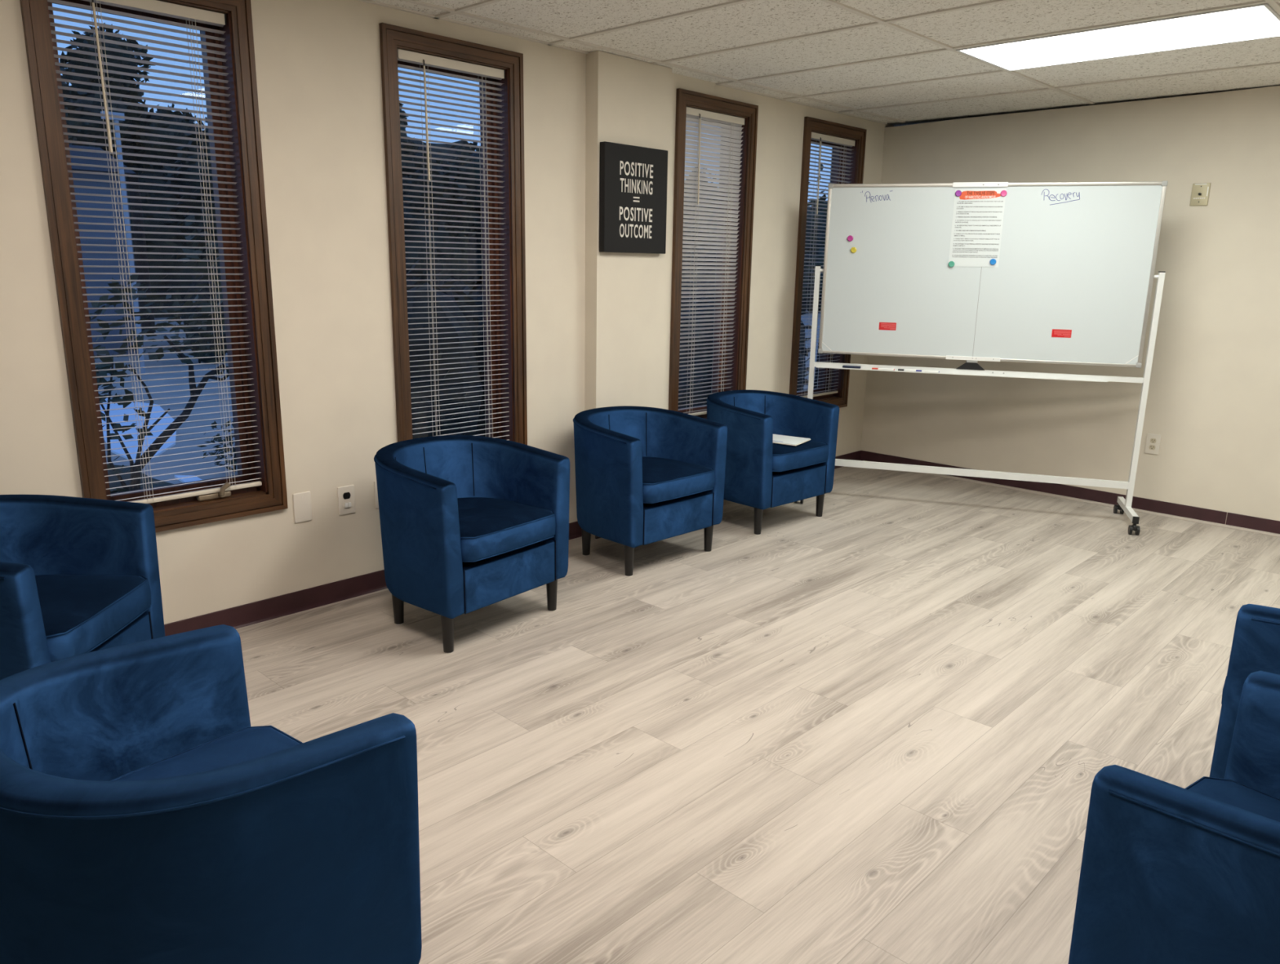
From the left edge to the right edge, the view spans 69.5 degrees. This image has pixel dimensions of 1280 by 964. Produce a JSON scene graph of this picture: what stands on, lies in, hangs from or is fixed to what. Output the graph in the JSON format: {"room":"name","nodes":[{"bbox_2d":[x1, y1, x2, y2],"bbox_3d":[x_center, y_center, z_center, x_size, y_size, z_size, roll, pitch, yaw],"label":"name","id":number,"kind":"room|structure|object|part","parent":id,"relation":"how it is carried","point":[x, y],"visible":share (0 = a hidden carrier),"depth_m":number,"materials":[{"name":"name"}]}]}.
{"room":"group therapy room","nodes":[
{"label":"group therapy room","id":0,"kind":"room"},
{"bbox_2d":[0,0,893,624],"bbox_3d":[-1.972,-0.534,3.070,0.200,2.393,10.565,13,18,42],"label":"wall","id":1,"kind":"structure","parent":0,"point":[318,63],"depth_m":3.68,"materials":[{"name":"beige paint"}]},
{"bbox_2d":[19,0,288,532],"bbox_3d":[-1.705,-0.768,3.273,0.211,1.871,0.707,13,18,42],"label":"window","id":2,"kind":"structure","parent":1,"relation":"in","point":[271,495],"depth_m":3.32,"materials":[{"name":"brown wood"}]},
{"bbox_2d":[47,0,262,503],"bbox_3d":[-1.659,-0.769,3.228,0.042,1.695,0.555,13,18,42],"label":"blind","id":3,"kind":"object","parent":2,"relation":"attached to","point":[153,6],"visible":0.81,"depth_m":3.17,"materials":[{"name":"beige plastic"}]},
{"bbox_3d":[-1.757,-0.737,3.138,0.028,1.655,0.022,13,18,42],"label":"ladder cord","id":4,"kind":"part","parent":3,"relation":"part of","materials":[{"name":"white fabric"}]},
{"bbox_3d":[-1.677,0.047,3.425,0.024,0.016,0.547,13,18,42],"label":"rail","id":5,"kind":"part","parent":3,"relation":"part of","materials":[{"name":"beige plastic"}]},
{"bbox_3d":[-1.553,-0.783,3.346,0.028,1.655,0.022,13,18,42],"label":"ladder cord","id":6,"kind":"part","parent":3,"relation":"part of","materials":[{"name":"white fabric"}]},
{"bbox_3d":[-1.713,-0.770,3.280,0.190,1.743,0.571,13,18,42],"label":"sill","id":7,"kind":"part","parent":2,"relation":"part of","materials":[{"name":"brown wood"}]},
{"bbox_3d":[-1.604,0.034,3.481,0.062,0.067,0.124,13,18,42],"label":"crank handle","id":8,"kind":"part","parent":2,"relation":"part of","materials":[{"name":"beige metal"}]},
{"bbox_2d":[293,491,311,523],"bbox_3d":[-1.366,0.102,3.730,0.008,0.122,0.074,13,18,42],"label":"wall plate","id":9,"kind":"object","parent":1,"relation":"attached to","point":[301,501],"visible":1,"depth_m":3.73,"materials":[{"name":"beige plastic"}]},
{"bbox_2d":[337,484,355,515],"bbox_3d":[-1.228,0.077,3.865,0.017,0.122,0.076,13,18,42],"label":"power outlet","id":10,"kind":"object","parent":1,"relation":"attached to","point":[346,497],"visible":1,"depth_m":3.86,"materials":[{"name":"beige plastic"}]},
{"bbox_2d":[342,492,350,499],"bbox_3d":[-1.229,0.057,3.861,0.005,0.027,0.033,13,18,42],"label":"receptacle","id":11,"kind":"object","parent":10,"relation":"attached to","point":[346,495],"depth_m":3.86,"materials":[{"name":"black plastic"}]},
{"bbox_2d":[343,501,351,508],"bbox_3d":[-1.227,0.096,3.868,0.013,0.027,0.033,13,18,42],"label":"receptacle","id":12,"kind":"object","parent":10,"relation":"attached to","point":[347,504],"depth_m":3.86,"materials":[{"name":"white plastic"}]},
{"bbox_2d":[373,480,378,508],"bbox_3d":[-1.115,0.051,3.987,0.008,0.122,0.074,13,18,42],"label":"wall plate","id":13,"kind":"object","parent":1,"relation":"attached to","point":[376,503],"visible":0.3,"depth_m":3.96,"materials":[{"name":"beige plastic"}]},
{"bbox_2d":[378,22,527,444],"bbox_3d":[-0.856,-0.959,4.138,0.211,1.871,0.706,13,18,42],"label":"window","id":14,"kind":"structure","parent":1,"relation":"in","point":[392,37],"depth_m":4.16,"materials":[{"name":"brown wood"}]},
{"bbox_3d":[-0.866,-0.961,4.146,0.105,1.723,0.558,13,18,42],"label":"sash","id":15,"kind":"part","parent":14,"relation":"part of","materials":[{"name":"brown wood"}]},
{"bbox_3d":[-0.864,-0.960,4.145,0.190,1.743,0.570,13,18,42],"label":"sill","id":16,"kind":"part","parent":14,"relation":"part of","materials":[{"name":"brown wood"}]},
{"bbox_2d":[396,48,509,437],"bbox_3d":[-0.810,-0.959,4.092,0.042,1.695,0.554,13,18,42],"label":"blind","id":17,"kind":"object","parent":14,"relation":"attached to","point":[404,55],"visible":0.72,"depth_m":4.03,"materials":[{"name":"beige plastic"}]},
{"bbox_3d":[-0.908,-0.927,4.003,0.028,1.655,0.022,13,18,42],"label":"ladder cord","id":18,"kind":"part","parent":17,"relation":"part of","materials":[{"name":"white fabric"}]},
{"bbox_3d":[-0.704,-0.973,4.210,0.028,1.655,0.022,13,18,42],"label":"ladder cord","id":19,"kind":"part","parent":17,"relation":"part of","materials":[{"name":"white fabric"}]},
{"bbox_2d":[164,450,861,635],"bbox_3d":[-1.857,0.607,3.265,0.096,0.087,10.245,13,18,42],"label":"baseboard","id":20,"kind":"structure","parent":1,"relation":"attached to","point":[249,614],"depth_m":3.77,"materials":[{"name":"red plastic"}]},
{"bbox_2d":[668,88,758,418],"bbox_3d":[0.353,-1.230,5.370,0.211,1.871,0.690,13,18,42],"label":"window","id":21,"kind":"structure","parent":1,"relation":"in","point":[684,98],"depth_m":5.38,"materials":[{"name":"brown wood"}]},
{"bbox_3d":[0.344,-1.232,5.379,0.105,1.723,0.542,13,18,42],"label":"sash","id":22,"kind":"part","parent":21,"relation":"part of","materials":[{"name":"brown wood"}]},
{"bbox_2d":[678,106,745,415],"bbox_3d":[0.399,-1.230,5.325,0.042,1.695,0.538,13,18,42],"label":"blind","id":23,"kind":"object","parent":21,"relation":"attached to","point":[691,113],"visible":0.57,"depth_m":5.29,"materials":[{"name":"beige plastic"}]},
{"bbox_3d":[0.304,-1.199,5.238,0.028,1.655,0.022,13,18,42],"label":"ladder cord","id":24,"kind":"part","parent":23,"relation":"part of","materials":[{"name":"white fabric"}]},
{"bbox_3d":[0.381,-0.414,5.522,0.024,0.016,0.530,13,18,42],"label":"rail","id":25,"kind":"part","parent":23,"relation":"part of","materials":[{"name":"beige plastic"}]},
{"bbox_3d":[0.502,-1.243,5.440,0.028,1.655,0.022,13,18,42],"label":"ladder cord","id":26,"kind":"part","parent":23,"relation":"part of","materials":[{"name":"white fabric"}]},
{"bbox_3d":[0.346,-1.231,5.377,0.190,1.743,0.554,13,18,42],"label":"sill","id":27,"kind":"part","parent":21,"relation":"part of","materials":[{"name":"brown wood"}]},
{"bbox_2d":[789,116,866,408],"bbox_3d":[1.182,-1.415,6.215,0.211,1.871,0.706,13,18,42],"label":"window","id":28,"kind":"structure","parent":1,"relation":"in","point":[840,398],"depth_m":6.07,"materials":[{"name":"brown wood"}]},
{"bbox_3d":[1.173,-1.417,6.223,0.105,1.723,0.558,13,18,42],"label":"sash","id":29,"kind":"part","parent":28,"relation":"part of","materials":[{"name":"brown wood"}]},
{"bbox_2d":[796,132,855,397],"bbox_3d":[1.228,-1.416,6.169,0.042,1.695,0.554,13,18,42],"label":"blind","id":30,"kind":"object","parent":28,"relation":"attached to","point":[815,136],"visible":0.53,"depth_m":6.06,"materials":[{"name":"beige plastic"}]},
{"bbox_3d":[1.130,-1.384,6.080,0.028,1.655,0.022,13,18,42],"label":"ladder cord","id":31,"kind":"part","parent":30,"relation":"part of","materials":[{"name":"beige plastic"}]},
{"bbox_3d":[1.210,-0.600,6.367,0.024,0.016,0.546,13,18,42],"label":"rail","id":32,"kind":"part","parent":30,"relation":"part of","materials":[{"name":"beige"}]},
{"bbox_3d":[1.335,-1.430,6.287,0.028,1.655,0.022,13,18,42],"label":"ladder cord","id":33,"kind":"part","parent":30,"relation":"part of","materials":[{"name":"white fabric"}]},
{"bbox_3d":[1.175,-1.417,6.222,0.190,1.743,0.570,13,18,42],"label":"sill","id":34,"kind":"part","parent":28,"relation":"part of","materials":[{"name":"brown wood"}]},
{"bbox_2d":[584,50,671,538],"bbox_3d":[-0.067,-0.910,4.810,0.085,2.387,0.519,13,18,42],"label":"wall","id":35,"kind":"structure","parent":0,"point":[628,100],"depth_m":4.68,"materials":[{"name":"beige paint"}]},
{"bbox_2d":[599,141,667,253],"bbox_3d":[-0.029,-1.414,4.627,0.039,0.512,0.450,13,18,42],"label":"sign","id":36,"kind":"object","parent":35,"relation":"attached to","point":[633,180],"visible":1,"depth_m":4.59,"materials":[{"name":"black"}]},
{"bbox_2d":[235,466,1279,963],"bbox_3d":[0.900,1.343,0.826,8.000,0.120,10.795,13,18,42],"label":"floor","id":37,"kind":"structure","parent":0,"point":[879,727],"depth_m":3.00,"materials":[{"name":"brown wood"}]},
{"bbox_2d":[0,494,164,679],"bbox_3d":[-1.819,0.434,2.659,0.616,0.706,0.676,1,13,-1],"label":"tub chair","id":38,"kind":"object","parent":37,"relation":"on","point":[79,575],"visible":0.63,"depth_m":2.82,"materials":[{"name":"blue fabric"}]},
{"bbox_2d":[35,574,151,662],"bbox_3d":[-1.767,0.382,2.647,0.513,0.114,0.492,1,13,-1],"label":"seat cushion","id":39,"kind":"object","parent":38,"relation":"on","point":[80,613],"depth_m":2.64,"materials":[{"name":"blue fabric"}]},
{"bbox_3d":[-1.574,0.549,2.689,0.060,0.174,0.480,1,13,-1],"label":"panel","id":40,"kind":"part","parent":38,"relation":"part of","materials":[{"name":"blue fabric"}]},
{"bbox_2d":[0,624,422,963],"bbox_3d":[-0.817,0.695,1.637,0.676,0.706,0.616,12,17,38],"label":"tub chair","id":41,"kind":"object","parent":37,"relation":"on","point":[145,818],"visible":1,"depth_m":1.44,"materials":[{"name":"blue fabric"}]},
{"bbox_2d":[113,727,300,781],"bbox_3d":[-0.784,0.633,1.663,0.492,0.114,0.513,12,17,38],"label":"seat cushion","id":42,"kind":"object","parent":41,"relation":"on","point":[198,749],"depth_m":1.84,"materials":[{"name":"blue fabric"}]},
{"bbox_2d":[373,435,569,653],"bbox_3d":[-0.707,0.208,3.696,0.616,0.706,0.676,11,17,36],"label":"tub chair","id":43,"kind":"object","parent":37,"relation":"on","point":[468,523],"visible":1,"depth_m":3.53,"materials":[{"name":"blue fabric"}]},
{"bbox_3d":[-0.964,0.490,3.675,0.051,0.152,0.051,11,17,36],"label":"leg","id":44,"kind":"part","parent":43,"relation":"part of","materials":[{"name":"black wood"}]},
{"bbox_3d":[-0.711,0.557,3.414,0.051,0.152,0.051,11,17,36],"label":"leg","id":45,"kind":"part","parent":43,"relation":"part of","materials":[{"name":"black wood"}]},
{"bbox_2d":[457,497,555,560],"bbox_3d":[-0.666,0.163,3.653,0.513,0.114,0.492,11,17,36],"label":"seat cushion","id":46,"kind":"object","parent":43,"relation":"on","point":[490,526],"depth_m":3.54,"materials":[{"name":"blue fabric"}]},
{"bbox_3d":[-0.514,0.357,3.576,0.060,0.174,0.480,11,17,36],"label":"panel","id":47,"kind":"part","parent":43,"relation":"part of","materials":[{"name":"blue fabric"}]},
{"bbox_3d":[-0.367,0.460,3.845,0.051,0.152,0.051,11,17,36],"label":"leg","id":48,"kind":"part","parent":43,"relation":"part of","materials":[{"name":"black wood"}]},
{"bbox_2d":[573,405,727,577],"bbox_3d":[-0.002,0.013,4.569,0.676,0.706,0.616,-12,19,-44],"label":"tub chair","id":49,"kind":"object","parent":37,"relation":"on","point":[645,475],"visible":1,"depth_m":4.39,"materials":[{"name":"blue fabric"}]},
{"bbox_3d":[-0.267,0.288,4.579,0.051,0.152,0.051,-12,19,-44],"label":"leg","id":50,"kind":"part","parent":49,"relation":"part of","materials":[{"name":"black wood"}]},
{"bbox_3d":[-0.051,0.361,4.289,0.051,0.152,0.051,-12,19,-44],"label":"leg","id":51,"kind":"part","parent":49,"relation":"part of","materials":[{"name":"black wood"}]},
{"bbox_3d":[0.170,0.168,4.426,0.480,0.174,0.060,-12,19,-44],"label":"panel","id":52,"kind":"part","parent":49,"relation":"part of","materials":[{"name":"blue fabric"}]},
{"bbox_2d":[642,457,715,502],"bbox_3d":[0.035,-0.031,4.521,0.492,0.114,0.513,-12,19,-44],"label":"seat cushion","id":53,"kind":"object","parent":49,"relation":"on","point":[664,478],"depth_m":4.39,"materials":[{"name":"blue fabric"}]},
{"bbox_3d":[0.346,0.276,4.675,0.051,0.152,0.051,-12,19,-44],"label":"leg","id":54,"kind":"part","parent":49,"relation":"part of","materials":[{"name":"black wood"}]},
{"bbox_2d":[706,390,839,535],"bbox_3d":[0.697,-0.140,5.266,0.676,0.706,0.616,-11,18,-42],"label":"tub chair","id":55,"kind":"object","parent":37,"relation":"on","point":[761,473],"visible":0.85,"depth_m":5.05,"materials":[{"name":"blue fabric"}]},
{"bbox_3d":[0.639,0.207,4.987,0.051,0.152,0.051,-11,18,-42],"label":"leg","id":56,"kind":"part","parent":55,"relation":"part of","materials":[{"name":"black wood"}]},
{"bbox_2d":[773,434,810,445],"bbox_3d":[0.793,-0.239,5.182,0.270,0.009,0.225,9,16,31],"label":"pad","id":57,"kind":"object","parent":55,"relation":"on","point":[778,439],"visible":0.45,"depth_m":5.14,"materials":[{"name":"beige paper"}]},
{"bbox_3d":[0.865,0.016,5.119,0.480,0.174,0.060,-11,18,-42],"label":"panel","id":58,"kind":"part","parent":55,"relation":"part of","materials":[{"name":"blue fabric"}]},
{"bbox_2d":[772,440,828,471],"bbox_3d":[0.734,-0.184,5.217,0.492,0.114,0.513,-11,18,-42],"label":"seat cushion","id":59,"kind":"object","parent":55,"relation":"on","point":[784,457],"depth_m":5.03,"materials":[{"name":"blue fabric"}]},
{"bbox_3d":[1.046,0.125,5.363,0.051,0.152,0.051,-11,18,-42],"label":"leg","id":60,"kind":"part","parent":55,"relation":"part of","materials":[{"name":"black wood"}]},
{"bbox_2d":[794,181,1168,535],"bbox_3d":[1.950,-0.762,5.401,1.905,1.897,0.528,5,14,17],"label":"whiteboard","id":61,"kind":"object","parent":37,"relation":"on","point":[1072,282],"visible":0.91,"depth_m":5.29,"materials":[{"name":"white metal"}]},
{"bbox_3d":[1.064,-0.662,5.716,0.029,1.317,0.032,5,14,17],"label":"post","id":62,"kind":"part","parent":61,"relation":"part of","materials":[{"name":"white metal"}]},
{"bbox_2d":[847,235,853,241],"bbox_3d":[1.245,-1.443,5.460,0.035,0.035,0.010,5,14,17],"label":"magnet","id":63,"kind":"object","parent":61,"relation":"attached to","point":[850,238],"visible":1,"depth_m":5.46,"materials":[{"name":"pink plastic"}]},
{"bbox_2d":[842,365,861,368],"bbox_3d":[1.286,-0.698,5.603,0.108,0.017,0.028,5,14,17],"label":"eraser","id":64,"kind":"object","parent":61,"relation":"on","point":[843,366],"visible":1,"depth_m":5.59,"materials":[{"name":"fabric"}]},
{"bbox_2d":[850,247,856,253],"bbox_3d":[1.267,-1.376,5.468,0.035,0.035,0.010,5,14,17],"label":"magnet","id":65,"kind":"object","parent":61,"relation":"attached to","point":[853,250],"visible":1,"depth_m":5.46,"materials":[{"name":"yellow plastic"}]},
{"bbox_2d":[871,367,894,370],"bbox_3d":[1.462,-0.678,5.542,0.132,0.013,0.013,5,14,17],"label":"marker","id":66,"kind":"object","parent":61,"relation":"on","point":[873,367],"visible":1,"depth_m":5.54,"materials":[{"name":"white plastic"}]},
{"bbox_2d":[880,323,895,329],"bbox_3d":[1.482,-0.929,5.505,0.086,0.032,0.001,5,14,17],"label":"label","id":67,"kind":"object","parent":61,"relation":"attached to","point":[881,323],"depth_m":5.50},
{"bbox_2d":[897,368,915,371],"bbox_3d":[1.608,-0.666,5.504,0.130,0.013,0.013,5,14,17],"label":"marker","id":68,"kind":"object","parent":61,"relation":"on","point":[906,370],"visible":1,"depth_m":5.50,"materials":[{"name":"white plastic"}]},
{"bbox_2d":[915,369,939,373],"bbox_3d":[1.705,-0.655,5.464,0.133,0.013,0.013,5,14,17],"label":"marker","id":69,"kind":"object","parent":61,"relation":"on","point":[916,370],"visible":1,"depth_m":5.46,"materials":[{"name":"white plastic"}]},
{"bbox_2d":[948,261,954,266],"bbox_3d":[1.797,-1.257,5.318,0.035,0.035,0.010,5,14,17],"label":"magnet","id":70,"kind":"object","parent":61,"relation":"attached to","point":[951,264],"visible":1,"depth_m":5.32,"materials":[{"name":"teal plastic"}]},
{"bbox_2d":[955,190,961,196],"bbox_3d":[1.806,-1.637,5.228,0.035,0.035,0.010,5,14,17],"label":"magnet","id":71,"kind":"object","parent":61,"relation":"attached to","point":[958,193],"visible":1,"depth_m":5.22,"materials":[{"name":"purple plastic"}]},
{"bbox_2d":[816,366,1107,382],"bbox_3d":[1.858,-0.638,5.430,1.625,0.006,0.038,5,14,17],"label":"tray","id":72,"kind":"object","parent":61,"relation":"on","point":[942,371],"depth_m":5.38,"materials":[{"name":"white"}]},
{"bbox_2d":[948,188,1006,266],"bbox_3d":[1.915,-1.444,5.242,0.272,0.428,0.002,5,14,17],"label":"poster","id":73,"kind":"object","parent":61,"relation":"attached to","point":[978,214],"visible":1,"depth_m":5.24,"materials":[{"name":"white paper"}]},
{"bbox_3d":[1.949,-0.648,5.430,1.826,0.028,0.023,5,14,17],"label":"rail","id":74,"kind":"part","parent":61,"relation":"part of","materials":[{"name":"white metal"}]},
{"bbox_3d":[1.937,-0.060,5.568,1.826,0.039,0.028,5,14,17],"label":"rail","id":75,"kind":"part","parent":61,"relation":"part of","materials":[{"name":"white metal"}]},
{"bbox_3d":[1.956,-1.200,5.298,1.775,0.983,0.020,5,14,17],"label":"panel","id":76,"kind":"part","parent":61,"relation":"part of","materials":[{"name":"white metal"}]},
{"bbox_2d":[989,258,995,265],"bbox_3d":[2.010,-1.254,5.249,0.035,0.035,0.010,5,14,17],"label":"magnet","id":77,"kind":"object","parent":61,"relation":"attached to","point":[993,261],"visible":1,"depth_m":5.25,"materials":[{"name":"blue plastic"}]},
{"bbox_3d":[1.956,-1.200,5.298,1.783,0.991,0.032,5,14,17],"label":"board frame","id":78,"kind":"part","parent":61,"relation":"part of","materials":[{"name":"silver metal"}]},
{"bbox_2d":[1000,190,1007,196],"bbox_3d":[2.035,-1.615,5.157,0.035,0.035,0.010,5,14,17],"label":"magnet","id":79,"kind":"object","parent":61,"relation":"attached to","point":[1003,193],"visible":1,"depth_m":5.15,"materials":[{"name":"pink plastic"}]},
{"bbox_2d":[1053,330,1070,337],"bbox_3d":[2.393,-0.841,5.225,0.089,0.032,0.001,5,14,18],"label":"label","id":80,"kind":"object","parent":61,"relation":"attached to","point":[1056,331],"depth_m":5.22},
{"bbox_3d":[2.830,-0.500,5.171,0.029,1.317,0.032,5,14,17],"label":"post","id":81,"kind":"part","parent":61,"relation":"part of","materials":[{"name":"white metal"}]},
{"bbox_2d":[1068,671,1279,963],"bbox_3d":[1.137,0.762,1.503,0.676,0.706,0.616,-9,17,-37],"label":"tub chair","id":82,"kind":"object","parent":37,"relation":"on","point":[1170,873],"visible":1,"depth_m":1.39,"materials":[{"name":"blue fabric"}]},
{"bbox_2d":[1187,777,1279,822],"bbox_3d":[1.106,0.699,1.530,0.492,0.114,0.513,-9,17,-37],"label":"seat cushion","id":83,"kind":"object","parent":82,"relation":"on","point":[1259,796],"depth_m":1.77,"materials":[{"name":"blue fabric"}]},
{"bbox_2d":[1209,604,1279,778],"bbox_3d":[1.835,0.591,2.275,0.676,0.706,0.616,-12,18,-43],"label":"tub chair","id":84,"kind":"object","parent":37,"relation":"on","point":[1255,645],"visible":0.48,"depth_m":2.18,"materials":[{"name":"blue fabric"}]},
{"bbox_2d":[1221,675,1226,704],"bbox_3d":[1.800,0.529,2.298,0.492,0.114,0.513,-12,18,-43],"label":"seat cushion","id":85,"kind":"object","parent":84,"relation":"on","point":[1226,676],"depth_m":2.32,"materials":[{"name":"blue fabric"}]},
{"bbox_2d":[357,0,1279,126],"bbox_3d":[0.944,-1.063,0.255,8.000,0.061,10.795,13,18,42],"label":"ceiling","id":86,"kind":"structure","parent":0,"point":[897,63],"depth_m":4.15,"materials":[{"name":"tile"}]},
{"bbox_2d":[955,3,1279,71],"bbox_3d":[2.058,-1.895,3.966,1.193,0.010,0.584,13,18,42],"label":"recessed light","id":87,"kind":"object","parent":86,"relation":"in","point":[1260,21],"visible":1,"depth_m":3.92,"materials":[{"name":"white plastic"}]},
{"bbox_2d":[861,85,1279,523],"bbox_3d":[4.529,-0.654,4.070,7.800,2.393,0.120,13,18,42],"label":"wall","id":88,"kind":"structure","parent":0,"point":[1213,398],"depth_m":5.38,"materials":[{"name":"beige paint"}]},
{"bbox_2d":[860,450,1279,537],"bbox_3d":[4.391,0.460,4.357,7.600,0.087,0.011,13,18,42],"label":"baseboard","id":89,"kind":"structure","parent":88,"relation":"attached to","point":[1157,506],"depth_m":5.71,"materials":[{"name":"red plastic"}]},
{"bbox_2d":[1144,433,1161,454],"bbox_3d":[3.065,-0.227,5.509,0.076,0.122,0.010,13,18,42],"label":"power outlet","id":90,"kind":"object","parent":88,"relation":"attached to","point":[1153,441],"visible":1,"depth_m":5.51,"materials":[{"name":"beige plastic"}]},
{"bbox_2d":[1149,444,1155,449],"bbox_3d":[3.063,-0.208,5.512,0.033,0.027,0.005,13,18,42],"label":"receptacle","id":91,"kind":"object","parent":90,"relation":"attached to","point":[1151,446],"depth_m":5.51,"materials":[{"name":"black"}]},
{"bbox_2d":[1150,438,1155,443],"bbox_3d":[3.064,-0.246,5.503,0.033,0.027,0.005,13,18,42],"label":"receptacle","id":92,"kind":"object","parent":90,"relation":"attached to","point":[1152,440],"depth_m":5.50,"materials":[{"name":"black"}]},
{"bbox_2d":[1189,182,1210,205],"bbox_3d":[3.123,-1.604,5.142,0.088,0.120,0.020,13,18,42],"label":"wall plate","id":93,"kind":"object","parent":88,"relation":"attached to","point":[1200,192],"visible":1,"depth_m":5.14,"materials":[{"name":"beige plastic"}]},
{"label":"outside","id":94,"kind":"structure","parent":0,"visible":0},
{"bbox_2d":[94,310,820,484],"bbox_3d":[-10.420,-7.064,37.043,59.800,0.100,80.000,13,18,42],"label":"ground","id":95,"kind":"structure","parent":94,"point":[146,344],"depth_m":11.77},
{"bbox_2d":[68,144,144,356],"bbox_3d":[-12.441,-3.943,15.423,3.550,3.750,6.550,13,18,42],"label":"house","id":96,"kind":"structure","parent":95,"relation":"on","point":[82,197],"depth_m":16.30,"materials":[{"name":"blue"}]},
{"bbox_2d":[100,111,145,373],"bbox_3d":[-7.718,-3.524,13.865,0.120,3.820,0.280,13,18,42],"label":"lamp post","id":97,"kind":"object","parent":95,"relation":"on","point":[115,120],"visible":0.55,"depth_m":13.78,"materials":[{"name":"grey metal"}]},
{"bbox_3d":[-7.686,-5.333,13.435,0.120,0.100,0.280,13,18,42],"label":"arm","id":98,"kind":"part","parent":97,"relation":"part of","materials":[{"name":"grey paint"}]},
{"bbox_2d":[59,22,206,333],"bbox_3d":[-11.403,-6.864,21.230,3.275,6.790,2.461,-7,16,-32],"label":"tree","id":99,"kind":"object","parent":95,"relation":"on","point":[136,242],"visible":0.5,"depth_m":20.43,"materials":[{"name":"grey plant"}]},
{"bbox_3d":[-11.429,-8.530,20.788,2.750,3.344,3.178,13,18,42],"label":"crown","id":100,"kind":"part","parent":99,"relation":"part of","materials":[{"name":"green plant"}]},
{"bbox_2d":[99,398,176,462],"bbox_3d":[-5.515,-0.641,10.120,0.745,0.020,4.421,-7,16,-31],"label":"snow patch","id":101,"kind":"object","parent":95,"relation":"on","point":[157,408],"visible":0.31,"depth_m":9.88,"materials":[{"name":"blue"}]},
{"bbox_2d":[107,465,172,493],"bbox_3d":[-4.155,0.227,6.583,3.800,0.012,1.860,13,18,42],"label":"bed","id":102,"kind":"object","parent":95,"relation":"on","point":[111,478],"visible":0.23,"depth_m":7.55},
{"bbox_2d":[86,208,229,493],"bbox_3d":[-2.793,-0.650,5.746,0.677,2.160,1.464,13,18,42],"label":"tree","id":103,"kind":"object","parent":102,"relation":"on","point":[202,264],"visible":0.34,"depth_m":5.58,"materials":[{"name":"grey plant"}]},
{"bbox_2d":[174,475,201,483],"bbox_3d":[-3.634,0.008,7.529,0.135,0.020,0.699,-10,18,-40],"label":"snow patch","id":104,"kind":"object","parent":95,"relation":"on","point":[193,478],"visible":0.35,"depth_m":7.63,"materials":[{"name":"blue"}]},
{"bbox_2d":[157,116,219,263],"bbox_3d":[-8.284,-5.495,19.444,3.241,5.064,3.244,13,18,42],"label":"tree","id":105,"kind":"object","parent":95,"relation":"on","point":[184,183],"visible":0.11,"depth_m":18.35,"materials":[{"name":"grey plant"}]},
{"bbox_2d":[196,420,236,471],"bbox_3d":[-3.517,-0.319,7.963,0.584,0.464,0.496,13,18,42],"label":"shrub","id":106,"kind":"object","parent":95,"relation":"on","point":[219,439],"visible":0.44,"depth_m":7.92,"materials":[{"name":"grey plant"}]},
{"bbox_2d":[398,81,445,282],"bbox_3d":[-6.989,-8.243,27.035,3.288,6.945,3.136,13,18,42],"label":"tree","id":107,"kind":"object","parent":95,"relation":"on","point":[402,117],"visible":0.11,"depth_m":26.47,"materials":[{"name":"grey plant"}]},
{"bbox_2d":[401,143,482,279],"bbox_3d":[-4.272,-6.316,23.852,3.523,4.763,3.226,13,18,42],"label":"tree","id":108,"kind":"object","parent":95,"relation":"on","point":[465,153],"visible":0.31,"depth_m":23.25,"materials":[{"name":"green plant"}]},
{"bbox_2d":[62,81,827,318],"bbox_3d":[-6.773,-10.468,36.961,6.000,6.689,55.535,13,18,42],"label":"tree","id":109,"kind":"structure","parent":95,"relation":"on","point":[150,236],"depth_m":27.37,"materials":[{"name":"plant"}]},
{"bbox_2d":[405,259,486,439],"bbox_3d":[-1.268,-0.832,7.485,1.063,1.894,1.992,13,18,42],"label":"hedge","id":110,"kind":"object","parent":95,"relation":"on","point":[477,364],"visible":0.28,"depth_m":6.82,"materials":[{"name":"plant"}]},
{"bbox_2d":[180,271,715,363],"bbox_3d":[-2.844,-3.845,20.525,0.911,1.723,14.185,13,18,42],"label":"hedge","id":111,"kind":"object","parent":95,"relation":"on","point":[205,296],"visible":0.04,"depth_m":15.74,"materials":[{"name":"plant"}]},
{"bbox_2d":[683,185,718,249],"bbox_3d":[3.438,-9.366,36.772,3.100,4.996,3.923,-4,14,-20],"label":"tree","id":112,"kind":"object","parent":95,"relation":"on","point":[702,185],"visible":0.06,"depth_m":36.28,"materials":[{"name":"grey plant"}]},
{"bbox_2d":[678,289,811,408],"bbox_3d":[1.073,-1.188,9.564,1.093,1.689,1.978,13,18,42],"label":"hedge","id":113,"kind":"object","parent":95,"relation":"on","point":[803,351],"visible":0.09,"depth_m":8.93,"materials":[{"name":"plant"}]},
{"bbox_2d":[681,244,822,312],"bbox_3d":[4.232,-7.341,33.954,0.902,2.617,12.441,13,18,42],"label":"hedge","id":114,"kind":"object","parent":95,"relation":"on","point":[810,301],"visible":0.03,"depth_m":35.85,"materials":[{"name":"plant"}]},
{"bbox_2d":[802,164,826,388],"bbox_3d":[1.660,-1.512,8.503,0.628,2.714,0.884,13,18,42],"label":"tree","id":115,"kind":"object","parent":95,"relation":"on","point":[821,165],"visible":0.17,"depth_m":8.25,"materials":[{"name":"grey plant"}]}
]}

